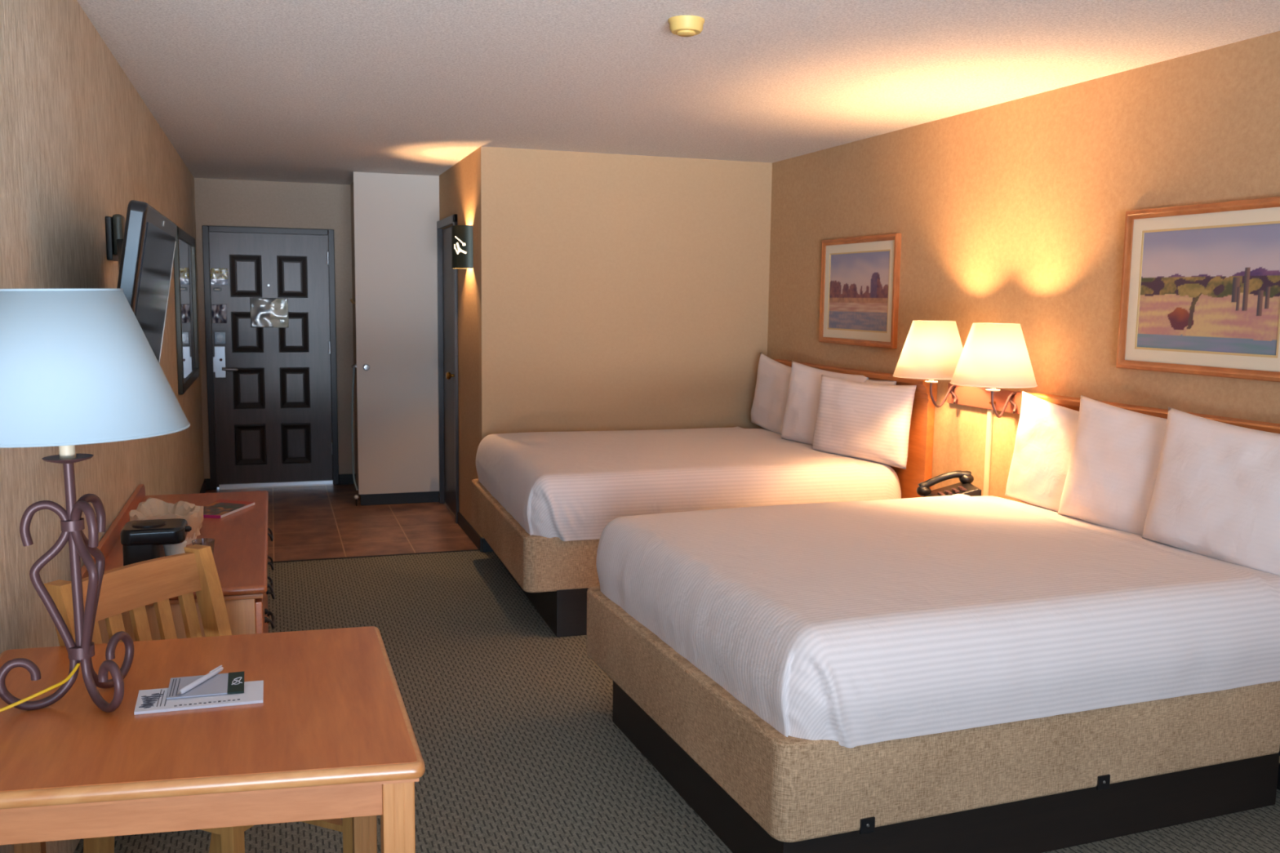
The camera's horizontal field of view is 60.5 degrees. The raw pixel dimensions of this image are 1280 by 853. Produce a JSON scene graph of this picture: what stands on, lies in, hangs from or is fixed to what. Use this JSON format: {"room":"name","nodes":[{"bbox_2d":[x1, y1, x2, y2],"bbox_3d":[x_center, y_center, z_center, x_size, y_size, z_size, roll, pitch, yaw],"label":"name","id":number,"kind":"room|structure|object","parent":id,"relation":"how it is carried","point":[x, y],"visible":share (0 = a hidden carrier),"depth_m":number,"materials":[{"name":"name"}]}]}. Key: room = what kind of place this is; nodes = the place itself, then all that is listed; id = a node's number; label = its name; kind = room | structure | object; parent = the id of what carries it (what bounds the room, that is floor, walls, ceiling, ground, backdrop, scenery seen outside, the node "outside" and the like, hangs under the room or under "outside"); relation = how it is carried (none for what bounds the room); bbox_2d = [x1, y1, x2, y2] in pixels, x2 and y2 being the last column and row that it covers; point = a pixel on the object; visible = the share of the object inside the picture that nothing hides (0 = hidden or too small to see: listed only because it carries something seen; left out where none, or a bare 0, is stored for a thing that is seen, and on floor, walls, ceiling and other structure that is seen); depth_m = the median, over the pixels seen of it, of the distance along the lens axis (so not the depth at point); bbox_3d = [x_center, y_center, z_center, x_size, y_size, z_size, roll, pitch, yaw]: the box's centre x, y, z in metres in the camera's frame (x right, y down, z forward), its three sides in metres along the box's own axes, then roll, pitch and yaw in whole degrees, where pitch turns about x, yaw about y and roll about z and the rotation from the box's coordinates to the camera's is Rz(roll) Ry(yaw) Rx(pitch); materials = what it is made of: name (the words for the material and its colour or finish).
{"room":"hotel room","nodes":[
{"label":"hotel room","id":0,"kind":"room"},
{"bbox_2d":[0,0,204,852],"bbox_3d":[-2.356,-0.253,4.847,0.313,2.440,8.079,-1,7,-18],"label":"wall","id":1,"kind":"structure","parent":0,"point":[79,143],"depth_m":3.10,"materials":[{"name":"paint"}]},
{"bbox_2d":[80,484,145,578],"bbox_3d":[-1.810,0.353,3.793,0.018,0.055,1.640,-1,7,-18],"label":"backsplash","id":2,"kind":"structure","parent":1,"relation":"attached to","point":[106,544],"depth_m":3.78,"materials":[{"name":"brown wood"}]},
{"bbox_2d":[105,213,124,271],"bbox_3d":[-1.759,-0.599,3.686,0.064,0.248,0.613,-2,7,-26],"label":"wall bracket","id":3,"kind":"object","parent":1,"relation":"attached to","point":[114,225],"visible":0.68,"depth_m":3.81,"materials":[{"name":"black metal"}]},
{"bbox_2d":[116,200,176,364],"bbox_3d":[-1.521,-0.355,3.359,0.139,0.597,0.980,-1,7,-18],"label":"television","id":4,"kind":"object","parent":3,"relation":"attached to","point":[148,244],"visible":0.58,"depth_m":3.11,"materials":[{"name":"black plastic"}]},
{"bbox_2d":[173,225,199,394],"bbox_3d":[-2.982,-0.774,7.224,0.030,0.995,1.570,-1,7,-18],"label":"wall mirror","id":5,"kind":"object","parent":1,"relation":"attached to","point":[184,257],"visible":0.85,"depth_m":7.06,"materials":[{"name":"grey mirror"}]},
{"bbox_2d":[200,480,205,493],"bbox_3d":[-2.563,0.787,6.061,0.012,0.085,5.659,-1,7,-18],"label":"baseboard","id":6,"kind":"structure","parent":1,"relation":"attached to","point":[203,486],"depth_m":8.47,"materials":[{"name":"black plastic"}]},
{"bbox_2d":[194,177,355,478],"bbox_3d":[-1.857,-0.754,9.192,4.034,2.440,0.100,-1,7,-18],"label":"wall","id":7,"kind":"structure","parent":0,"point":[218,202],"depth_m":8.73,"materials":[{"name":"paint"}]},
{"bbox_2d":[204,478,210,489],"bbox_3d":[-3.449,0.460,8.743,0.045,0.090,0.012,-1,7,-18],"label":"baseboard","id":8,"kind":"structure","parent":7,"relation":"attached to","point":[207,480],"depth_m":8.74,"materials":[{"name":"black plastic"}]},
{"bbox_2d":[201,225,338,489],"bbox_3d":[-2.960,-0.546,8.835,0.989,2.080,0.120,-1,7,-18],"label":"trim","id":9,"kind":"structure","parent":7,"relation":"attached to","point":[206,228],"depth_m":8.72,"materials":[{"name":"black paint"}]},
{"bbox_2d":[208,231,333,487],"bbox_3d":[-2.947,-0.525,8.801,0.902,2.023,0.111,-1,7,-18],"label":"door","id":10,"kind":"structure","parent":7,"relation":"in","point":[273,394],"depth_m":8.81,"materials":[{"name":"paint"}]},
{"bbox_2d":[210,268,227,284],"bbox_3d":[-3.303,-1.175,8.606,0.128,0.130,0.008,-1,7,-18],"label":"notice","id":11,"kind":"object","parent":10,"relation":"attached to","point":[218,276],"visible":1,"depth_m":8.61,"materials":[{"name":"multicoloured paper"}]},
{"bbox_2d":[211,304,226,323],"bbox_3d":[-3.312,-0.887,8.633,0.109,0.146,0.019,-1,7,-18],"label":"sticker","id":12,"kind":"object","parent":10,"relation":"attached to","point":[219,311],"visible":1,"depth_m":8.63,"materials":[{"name":"multicoloured paper"}]},
{"bbox_2d":[213,331,226,344],"bbox_3d":[-3.317,-0.699,8.662,0.083,0.098,0.002,-1,7,-18],"label":"sticker","id":13,"kind":"object","parent":10,"relation":"attached to","point":[220,336],"visible":1,"depth_m":8.66,"materials":[{"name":"grey paper"}]},
{"bbox_2d":[249,297,288,327],"bbox_3d":[-2.955,-0.907,8.746,0.286,0.233,0.013,-1,7,-18],"label":"notice","id":14,"kind":"object","parent":10,"relation":"attached to","point":[264,312],"visible":1,"depth_m":8.74,"materials":[{"name":"paper"}]},
{"bbox_2d":[218,480,333,489],"bbox_3d":[-2.949,0.474,8.910,0.879,0.036,0.041,-1,7,-18],"label":"trim","id":15,"kind":"structure","parent":7,"relation":"attached to","point":[327,482],"depth_m":8.90,"materials":[{"name":"silver metal"}]},
{"bbox_2d":[338,473,355,484],"bbox_3d":[-2.426,0.436,9.085,0.135,0.085,0.012,-1,7,-18],"label":"baseboard","id":16,"kind":"structure","parent":7,"relation":"attached to","point":[343,478],"depth_m":9.08,"materials":[{"name":"black plastic"}]},
{"bbox_2d":[350,181,358,488],"bbox_3d":[-2.169,-0.684,8.549,0.068,2.440,0.928,-1,7,-18],"label":"wall","id":17,"kind":"structure","parent":0,"point":[352,184],"depth_m":8.83,"materials":[{"name":"paint"}]},
{"bbox_2d":[439,148,479,534],"bbox_3d":[-1.352,-0.602,7.942,0.100,2.440,2.608,-1,7,-18],"label":"wall","id":18,"kind":"structure","parent":0,"point":[459,184],"depth_m":7.10,"materials":[{"name":"paint"}]},
{"bbox_2d":[351,171,439,494],"bbox_3d":[-1.793,-0.666,8.075,0.648,2.350,0.097,-1,7,-18],"label":"door","id":19,"kind":"structure","parent":18,"relation":"in","point":[396,216],"depth_m":8.09,"materials":[{"name":"beige paint"}]},
{"bbox_2d":[351,367,357,490],"bbox_3d":[-2.108,0.021,8.093,0.048,0.912,0.032,2,7,8],"label":"pull cord","id":20,"kind":"object","parent":19,"relation":"hanging from","point":[353,368],"visible":1,"depth_m":8.09,"materials":[{"name":"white plastic"}]},
{"bbox_2d":[360,491,439,505],"bbox_3d":[-1.803,0.538,8.280,0.597,0.086,0.050,-1,7,-18],"label":"baseboard","id":21,"kind":"structure","parent":18,"relation":"attached to","point":[427,496],"depth_m":8.25,"materials":[{"name":"black plastic"}]},
{"bbox_2d":[436,213,458,524],"bbox_3d":[-1.363,-0.420,7.828,0.042,2.105,0.810,-1,7,-18],"label":"trim","id":22,"kind":"structure","parent":18,"relation":"attached to","point":[449,220],"depth_m":8.07,"materials":[{"name":"black paint"}]},
{"bbox_2d":[442,226,454,513],"bbox_3d":[-1.373,-0.399,7.839,0.116,2.030,0.717,-1,7,-18],"label":"door","id":23,"kind":"structure","parent":18,"relation":"in","point":[447,272],"depth_m":7.93,"materials":[{"name":"grey wood"}]},
{"bbox_2d":[451,225,473,268],"bbox_3d":[-1.126,-1.126,6.887,0.115,0.262,0.230,-1,7,-18],"label":"wall sconce","id":24,"kind":"object","parent":18,"relation":"attached to","point":[461,235],"visible":1,"depth_m":6.80,"materials":[{"name":"grey metal"}]},
{"bbox_2d":[457,511,482,551],"bbox_3d":[-1.113,0.680,7.149,0.012,0.085,0.869,-1,7,-18],"label":"baseboard","id":25,"kind":"structure","parent":18,"relation":"attached to","point":[476,539],"depth_m":7.07,"materials":[{"name":"black plastic"}]},
{"bbox_2d":[477,146,772,538],"bbox_3d":[-0.027,-0.470,6.966,1.987,2.440,0.100,-1,7,-18],"label":"wall","id":26,"kind":"structure","parent":0,"point":[616,292],"depth_m":6.84,"materials":[{"name":"beige paint"}]},
{"bbox_2d":[482,538,493,551],"bbox_3d":[-0.073,0.707,7.035,1.887,0.085,0.012,-1,7,-18],"label":"baseboard","id":27,"kind":"structure","parent":26,"relation":"attached to","point":[486,547],"depth_m":6.74,"materials":[{"name":"black plastic"}]},
{"bbox_2d":[73,484,1279,852],"bbox_3d":[-0.503,1.229,3.314,5.284,0.100,12.479,-1,7,-18],"label":"floor","id":28,"kind":"structure","parent":0,"point":[522,748],"depth_m":4.17,"materials":[{"name":"carpet"}]},
{"bbox_2d":[80,484,275,836],"bbox_3d":[-1.576,0.704,3.915,0.520,0.775,1.640,-1,7,-18],"label":"dresser","id":29,"kind":"object","parent":28,"relation":"on","point":[237,541],"visible":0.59,"depth_m":3.55,"materials":[{"name":"brown wood"}]},
{"bbox_2d":[120,518,191,565],"bbox_3d":[-1.401,0.365,3.189,0.184,0.181,0.160,-1,7,-18],"label":"coffee maker","id":30,"kind":"object","parent":29,"relation":"on","point":[141,540],"visible":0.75,"depth_m":3.11,"materials":[{"name":"black plastic"}]},
{"bbox_2d":[162,540,186,556],"bbox_3d":[-1.359,0.384,3.206,0.066,0.099,0.066,-1,7,-18],"label":"coffee cup","id":31,"kind":"object","parent":30,"relation":"on","point":[177,548],"visible":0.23,"depth_m":3.18,"materials":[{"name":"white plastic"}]},
{"bbox_2d":[128,497,203,545],"bbox_3d":[-1.602,0.323,3.709,0.238,0.139,0.231,-1,7,-18],"label":"plastic bag","id":32,"kind":"object","parent":29,"relation":"on","point":[153,508],"visible":0.42,"depth_m":3.72,"materials":[{"name":"white plastic"}]},
{"bbox_2d":[203,499,254,518],"bbox_3d":[-1.639,0.320,4.281,0.165,0.012,0.313,2,7,7],"label":"magazine","id":33,"kind":"object","parent":29,"relation":"on","point":[220,508],"visible":0.83,"depth_m":4.28,"materials":[{"name":"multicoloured paper"}]},
{"bbox_2d":[44,544,352,852],"bbox_3d":[-1.043,0.798,2.699,0.562,0.885,0.470,4,7,23],"label":"wooden chair","id":34,"kind":"object","parent":28,"relation":"on","point":[131,588],"visible":0.2,"depth_m":2.80,"materials":[{"name":"brown wood"}]},
{"bbox_2d":[0,626,425,852],"bbox_3d":[-0.924,0.921,2.264,0.845,0.745,0.909,-1,7,-18],"label":"table","id":35,"kind":"object","parent":28,"relation":"on","point":[331,735],"visible":0.88,"depth_m":1.99,"materials":[{"name":"brown wood"}]},
{"bbox_2d":[0,663,79,712],"bbox_3d":[-1.190,0.520,2.065,0.034,0.085,0.267,7,9,44],"label":"power cord","id":36,"kind":"object","parent":35,"relation":"on","point":[77,665],"visible":1,"depth_m":2.09,"materials":[{"name":"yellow plastic"}]},
{"bbox_2d":[0,288,190,712],"bbox_3d":[-1.115,0.143,2.143,0.446,0.824,0.446,-3,7,-27],"label":"table lamp","id":37,"kind":"object","parent":35,"relation":"on","point":[78,366],"visible":1,"depth_m":2.02,"materials":[{"name":"white fabric"}]},
{"bbox_2d":[133,680,263,715],"bbox_3d":[-0.891,0.547,2.224,0.241,0.007,0.129,-1,7,-18],"label":"notepad","id":38,"kind":"object","parent":35,"relation":"on","point":[153,700],"visible":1,"depth_m":2.19,"materials":[{"name":"white paper"}]},
{"bbox_2d":[138,688,239,708],"bbox_3d":[-0.910,0.549,2.183,0.196,0.002,0.104,3,7,17],"label":"print","id":39,"kind":"object","parent":38,"relation":"on","point":[153,698],"depth_m":2.19,"materials":[{"name":"grey paper"}]},
{"bbox_2d":[166,671,244,699],"bbox_3d":[-0.897,0.535,2.271,0.148,0.005,0.126,-1,7,-18],"label":"folded card","id":40,"kind":"object","parent":38,"relation":"on","point":[230,682],"visible":1,"depth_m":2.26,"materials":[{"name":"grey paper"}]},
{"bbox_2d":[168,678,180,696],"bbox_3d":[-0.955,0.536,2.253,0.014,0.001,0.105,-1,7,-18],"label":"print","id":41,"kind":"object","parent":40,"relation":"on","point":[175,683],"depth_m":2.26,"materials":[{"name":"grey paper"}]},
{"bbox_2d":[176,665,223,694],"bbox_3d":[-0.912,0.527,2.274,0.011,0.013,0.161,2,7,11],"label":"pen","id":42,"kind":"object","parent":40,"relation":"on","point":[220,668],"visible":1,"depth_m":2.27,"materials":[{"name":"white plastic"}]},
{"bbox_2d":[354,494,358,506],"bbox_3d":[-2.108,0.550,8.152,0.032,0.084,0.032,-1,7,-18],"label":"door stop","id":43,"kind":"object","parent":28,"relation":"on","point":[356,496],"visible":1,"depth_m":8.14,"materials":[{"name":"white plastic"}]},
{"bbox_2d":[268,549,479,563],"bbox_3d":[-1.808,0.784,6.519,1.734,0.005,0.018,-1,7,-18],"label":"trim","id":44,"kind":"structure","parent":28,"relation":"on","point":[469,549],"depth_m":6.58,"materials":[{"name":"black plastic"}]},
{"bbox_2d":[471,478,599,637],"bbox_3d":[0.149,0.516,6.062,1.925,0.695,1.680,-1,7,-17],"label":"bed","id":45,"kind":"object","parent":28,"relation":"on","point":[555,575],"visible":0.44,"depth_m":5.08,"materials":[{"name":"fabric"}]},
{"bbox_2d":[475,426,901,541],"bbox_3d":[0.174,0.251,6.018,1.935,0.324,1.726,-1,7,-17],"label":"sheet","id":46,"kind":"object","parent":45,"relation":"on","point":[566,486],"visible":0.91,"depth_m":5.33,"materials":[{"name":"white fabric"}]},
{"bbox_2d":[751,352,791,434],"bbox_3d":[0.859,-0.173,6.761,0.122,0.536,0.711,-2,7,-22],"label":"pillow","id":47,"kind":"object","parent":46,"relation":"on","point":[773,377],"visible":0.66,"depth_m":6.79,"materials":[{"name":"white fabric"}]},
{"bbox_2d":[781,360,868,445],"bbox_3d":[1.017,-0.101,6.127,0.131,0.502,0.671,-4,8,-33],"label":"pillow","id":48,"kind":"object","parent":46,"relation":"on","point":[799,421],"visible":0.52,"depth_m":6.20,"materials":[{"name":"white fabric"}]},
{"bbox_2d":[812,374,916,469],"bbox_3d":[1.145,-0.035,5.683,0.158,0.429,0.667,-4,8,-35],"label":"pillow","id":49,"kind":"object","parent":46,"relation":"on","point":[867,421],"visible":1,"depth_m":5.59,"materials":[{"name":"fabric"}]},
{"bbox_2d":[864,379,896,385],"bbox_3d":[1.194,-0.062,5.875,0.082,0.419,0.600,-2,7,-20],"label":"pillow","id":50,"kind":"object","parent":46,"relation":"on","point":[870,381],"visible":0.04,"depth_m":5.70,"materials":[{"name":"white fabric"}]},
{"bbox_2d":[586,585,1279,852],"bbox_3d":[0.938,0.796,3.759,1.865,0.695,1.589,-2,7,-21],"label":"bed","id":51,"kind":"object","parent":28,"relation":"on","point":[1048,784],"visible":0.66,"depth_m":3.08,"materials":[{"name":"fabric"}]},
{"bbox_2d":[595,493,1279,748],"bbox_3d":[0.964,0.531,3.720,1.873,0.323,1.623,-2,7,-21],"label":"sheet","id":52,"kind":"object","parent":51,"relation":"on","point":[851,624],"visible":0.98,"depth_m":3.09,"materials":[{"name":"white fabric"}]},
{"bbox_2d":[1004,391,1079,512],"bbox_3d":[1.690,0.143,4.312,0.123,0.516,0.703,-2,7,-22],"label":"pillow","id":53,"kind":"object","parent":52,"relation":"on","point":[1046,433],"visible":0.52,"depth_m":4.40,"materials":[{"name":"white fabric"}]},
{"bbox_2d":[1057,395,1167,536],"bbox_3d":[1.794,0.174,3.930,0.146,0.524,0.699,-3,8,-28],"label":"pillow","id":54,"kind":"object","parent":52,"relation":"on","point":[1110,480],"visible":0.56,"depth_m":3.98,"materials":[{"name":"white fabric"}]},
{"bbox_2d":[1142,406,1279,575],"bbox_3d":[1.914,0.219,3.524,0.165,0.509,0.653,-3,8,-29],"label":"pillow","id":55,"kind":"object","parent":52,"relation":"on","point":[1216,492],"visible":0.96,"depth_m":3.52,"materials":[{"name":"white fabric"}]},
{"bbox_3d":[1.397,0.675,5.030,0.260,0.652,0.310,-1,7,-18],"label":"nightstand","id":56,"kind":"object","parent":28,"relation":"on","visible":0},
{"bbox_2d":[915,470,981,497],"bbox_3d":[1.401,0.281,4.969,0.260,0.143,0.220,1,7,1],"label":"telephone","id":57,"kind":"object","parent":56,"relation":"on","point":[965,486],"visible":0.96,"depth_m":5.02,"materials":[{"name":"black plastic"}]},
{"bbox_2d":[76,0,1279,184],"bbox_3d":[-0.470,-1.294,3.020,5.284,0.100,12.479,-1,7,-18],"label":"ceiling","id":58,"kind":"structure","parent":0,"point":[317,91],"depth_m":4.18,"materials":[{"name":"white paint"}]},
{"bbox_2d":[667,15,704,36],"bbox_3d":[0.147,-1.265,3.475,0.116,0.046,0.116,-1,7,-18],"label":"smoke detector","id":59,"kind":"object","parent":58,"relation":"attached to","point":[680,25],"visible":1,"depth_m":3.44,"materials":[{"name":"beige plastic"}]},
{"bbox_2d":[764,31,1279,763],"bbox_3d":[2.417,0.065,2.666,0.100,2.440,9.671,-1,7,-18],"label":"wall","id":60,"kind":"structure","parent":0,"point":[1012,211],"depth_m":4.63,"materials":[{"name":"paint"}]},
{"bbox_2d":[773,359,937,498],"bbox_3d":[1.127,0.111,6.236,0.084,0.886,1.782,-1,7,-18],"label":"headboard","id":61,"kind":"object","parent":60,"relation":"attached to","point":[918,469],"visible":0.27,"depth_m":5.47,"materials":[{"name":"brown wood"}]},
{"bbox_2d":[818,233,901,348],"bbox_3d":[1.197,-0.746,6.052,0.030,0.592,0.817,-1,7,-18],"label":"framed picture","id":62,"kind":"object","parent":60,"relation":"attached to","point":[860,276],"visible":1,"depth_m":6.02,"materials":[{"name":"multicoloured paper"}]},
{"bbox_2d":[828,250,889,331],"bbox_3d":[1.202,-0.746,6.054,0.001,0.436,0.661,-1,7,-18],"label":"art print","id":63,"kind":"object","parent":62,"relation":"attached to","point":[859,287],"depth_m":6.03},
{"bbox_2d":[893,320,1037,417],"bbox_3d":[1.430,-0.256,4.794,0.408,0.399,0.808,-1,7,-18],"label":"wall lamp","id":64,"kind":"object","parent":60,"relation":"attached to","point":[993,356],"visible":1,"depth_m":4.75,"materials":[{"name":"white fabric"}]},
{"bbox_2d":[982,408,992,495],"bbox_3d":[1.581,0.311,5.012,0.012,0.784,0.028,-1,7,-18],"label":"cord cover","id":65,"kind":"object","parent":60,"relation":"attached to","point":[989,412],"visible":0.56,"depth_m":4.98,"materials":[{"name":"beige plastic"}]},
{"bbox_2d":[1027,392,1279,505],"bbox_3d":[1.932,0.401,3.847,0.084,0.886,1.782,-1,7,-18],"label":"headboard","id":66,"kind":"object","parent":60,"relation":"attached to","point":[1073,403],"visible":0.02,"depth_m":3.95,"materials":[{"name":"brown wood"}]},
{"bbox_2d":[1115,196,1279,382],"bbox_3d":[1.956,-0.473,3.798,0.030,0.590,0.775,-1,7,-18],"label":"framed picture","id":67,"kind":"object","parent":60,"relation":"attached to","point":[1200,287],"visible":1,"depth_m":3.80,"materials":[{"name":"multicoloured paper"}]},
{"bbox_2d":[1137,223,1279,355],"bbox_3d":[1.961,-0.473,3.800,0.001,0.438,0.623,-1,7,-18],"label":"art print","id":68,"kind":"object","parent":67,"relation":"attached to","point":[1212,289],"depth_m":3.77},
{"bbox_2d":[1276,763,1279,790],"bbox_3d":[2.336,1.231,2.822,0.012,0.085,9.551,-1,7,-18],"label":"baseboard","id":69,"kind":"structure","parent":60,"relation":"attached to","point":[1278,774],"depth_m":3.57,"materials":[{"name":"black plastic"}]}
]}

